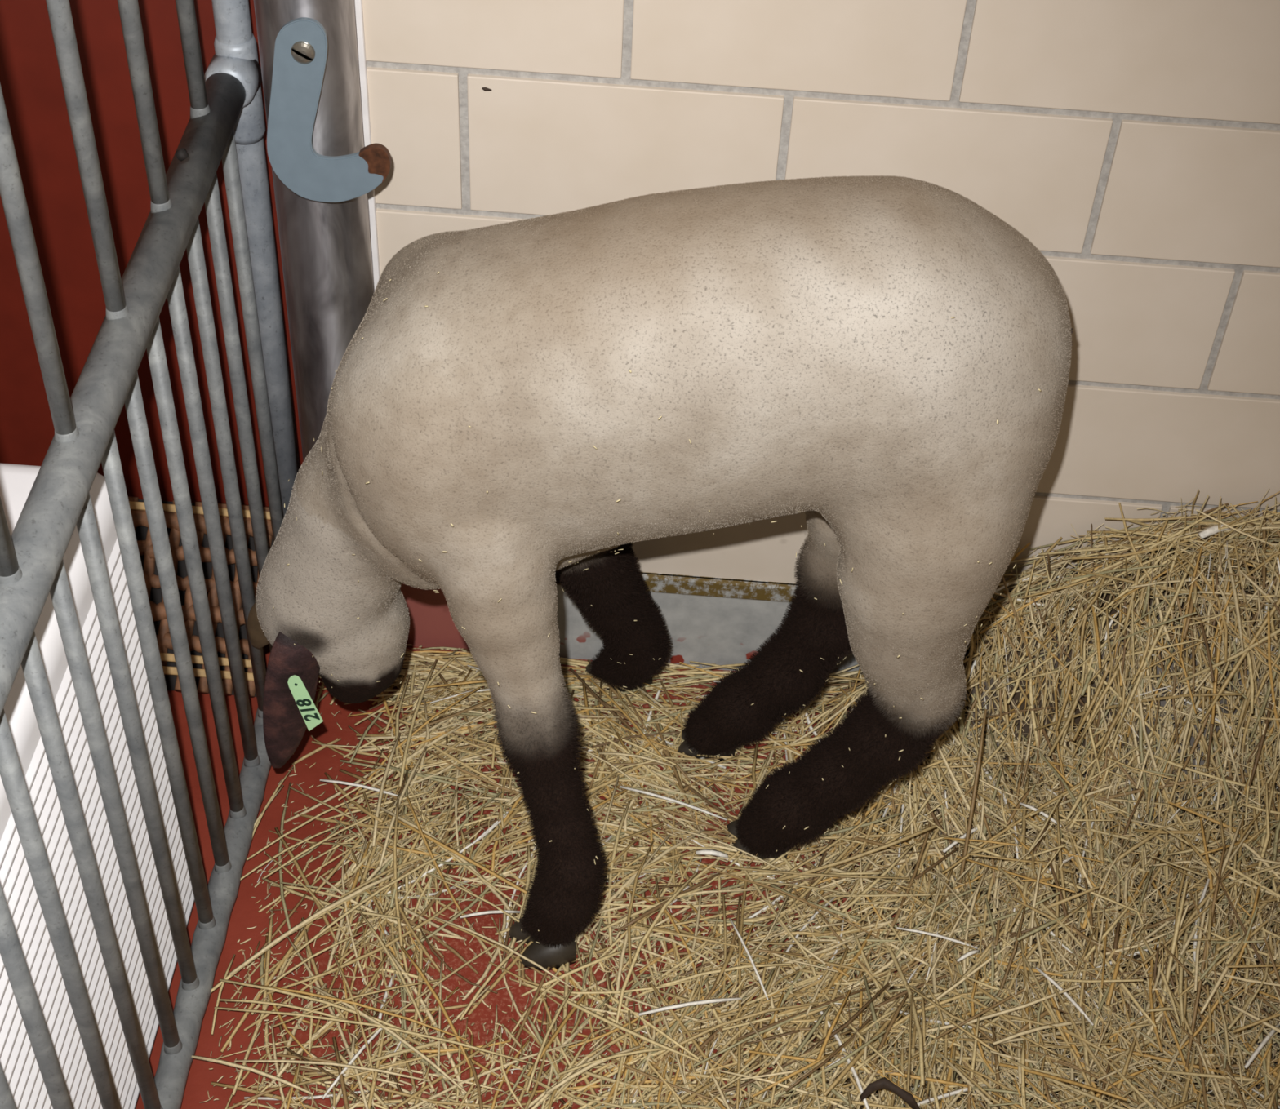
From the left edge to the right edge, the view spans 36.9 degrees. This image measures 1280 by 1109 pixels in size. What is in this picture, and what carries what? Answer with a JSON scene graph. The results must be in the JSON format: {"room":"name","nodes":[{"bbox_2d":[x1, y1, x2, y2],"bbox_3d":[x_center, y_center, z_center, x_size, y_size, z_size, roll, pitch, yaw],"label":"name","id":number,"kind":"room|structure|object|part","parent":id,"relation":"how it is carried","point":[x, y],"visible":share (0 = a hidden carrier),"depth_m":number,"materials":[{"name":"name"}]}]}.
{"room":"farm building","nodes":[
{"label":"farm building","id":0,"kind":"room"},
{"bbox_2d":[0,0,303,508],"bbox_3d":[-0.928,-0.749,1.862,1.336,2.000,0.060,4,44,1],"label":"wall","id":1,"kind":"structure","parent":0,"point":[31,83],"depth_m":2.14,"materials":[{"name":"paint"}]},
{"bbox_2d":[134,644,937,1108],"bbox_3d":[0.021,1.000,1.572,3.500,0.050,2.760,4,44,1],"label":"floor","id":2,"kind":"structure","parent":0,"point":[245,914],"depth_m":2.13,"materials":[{"name":"red paint"}]},
{"bbox_2d":[0,463,194,1108],"bbox_3d":[-0.675,0.378,1.692,0.350,0.628,0.736,4,44,1],"label":"corrugated panel","id":3,"kind":"object","parent":2,"relation":"on","point":[19,1064],"visible":0.34,"depth_m":1.70,"materials":[{"name":"plastic"}]},
{"bbox_2d":[0,0,299,1108],"bbox_3d":[-0.450,-0.043,1.462,0.055,1.563,1.308,5,44,2],"label":"gate","id":4,"kind":"object","parent":2,"relation":"on","point":[226,122],"visible":0.84,"depth_m":1.75,"materials":[{"name":"metal"}]},
{"bbox_3d":[-0.452,-0.028,1.468,0.041,0.086,1.264,5,44,1],"label":"rail","id":5,"kind":"part","parent":4,"relation":"part of","materials":[{"name":"metal"}]},
{"bbox_3d":[-0.477,0.507,1.992,0.035,0.036,1.221,4,44,1],"label":"rail","id":6,"kind":"part","parent":4,"relation":"part of","materials":[{"name":"metal"}]},
{"bbox_3d":[-0.401,-0.472,1.925,0.035,1.546,0.035,4,44,1],"label":"post","id":7,"kind":"part","parent":4,"relation":"part of","materials":[{"name":"grey metal"}]},
{"bbox_2d":[128,496,274,697],"bbox_3d":[-0.598,0.049,2.379,0.285,0.165,0.200,4,44,1],"label":"wicker basket","id":8,"kind":"object","parent":2,"relation":"on","point":[137,507],"visible":0.16,"depth_m":2.37,"materials":[{"name":"brown wicker"}]},
{"bbox_2d":[253,0,403,688],"bbox_3d":[-0.309,-0.582,1.723,0.104,2.000,0.104,4,44,1],"label":"steel pole","id":9,"kind":"object","parent":2,"relation":"on","point":[326,251],"visible":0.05,"depth_m":1.93,"materials":[{"name":"silver metal"}]},
{"bbox_2d":[266,17,391,202],"bbox_3d":[-0.293,-0.415,1.794,0.117,0.193,0.028,4,44,1],"label":"hook","id":10,"kind":"object","parent":9,"relation":"attached to","point":[301,45],"visible":1,"depth_m":1.81,"materials":[{"name":"blue paint"}]},
{"bbox_2d":[191,488,1279,1108],"bbox_3d":[0.504,0.447,1.837,1.945,0.462,1.210,4,44,1],"label":"bedding","id":11,"kind":"object","parent":2,"relation":"on","point":[1085,864],"visible":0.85,"depth_m":2.12,"materials":[{"name":"yellow plant"}]},
{"bbox_2d":[247,175,1071,971],"bbox_3d":[-0.015,-0.014,1.967,0.788,0.859,0.455,-7,45,-10],"label":"sheep","id":12,"kind":"object","parent":11,"relation":"on","point":[802,335],"visible":1,"depth_m":1.72},
{"bbox_2d":[272,271,1041,943],"bbox_3d":[0.009,0.025,1.956,0.761,0.803,0.365,-5,44,-9],"label":"chaff","id":13,"kind":"object","parent":12,"relation":"on","point":[629,371],"visible":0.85,"depth_m":1.91,"materials":[{"name":"plant"}]},
{"bbox_2d":[859,1076,919,1108],"bbox_3d":[0.255,0.543,1.940,0.062,0.028,0.021,9,44,6],"label":"twig","id":14,"kind":"object","parent":11,"relation":"on","point":[882,1083],"visible":1,"depth_m":1.93,"materials":[{"name":"brown wood"}]},
{"bbox_2d":[362,0,1279,599],"bbox_3d":[0.817,-0.579,1.784,2.156,2.000,0.155,4,44,1],"label":"wall","id":15,"kind":"structure","parent":0,"point":[1135,144],"depth_m":1.90,"materials":[{"name":"beige brick"}]},
{"bbox_2d":[354,0,380,291],"bbox_3d":[-0.264,-0.614,1.759,0.008,2.000,0.028,4,44,1],"label":"trim","id":16,"kind":"structure","parent":15,"relation":"attached to","point":[362,62],"depth_m":1.91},
{"bbox_2d":[400,572,999,679],"bbox_3d":[0.775,0.139,2.364,2.156,0.159,0.010,4,44,1],"label":"baseboard","id":17,"kind":"structure","parent":15,"relation":"attached to","point":[719,621],"depth_m":2.38,"materials":[{"name":"concrete"}]}
]}

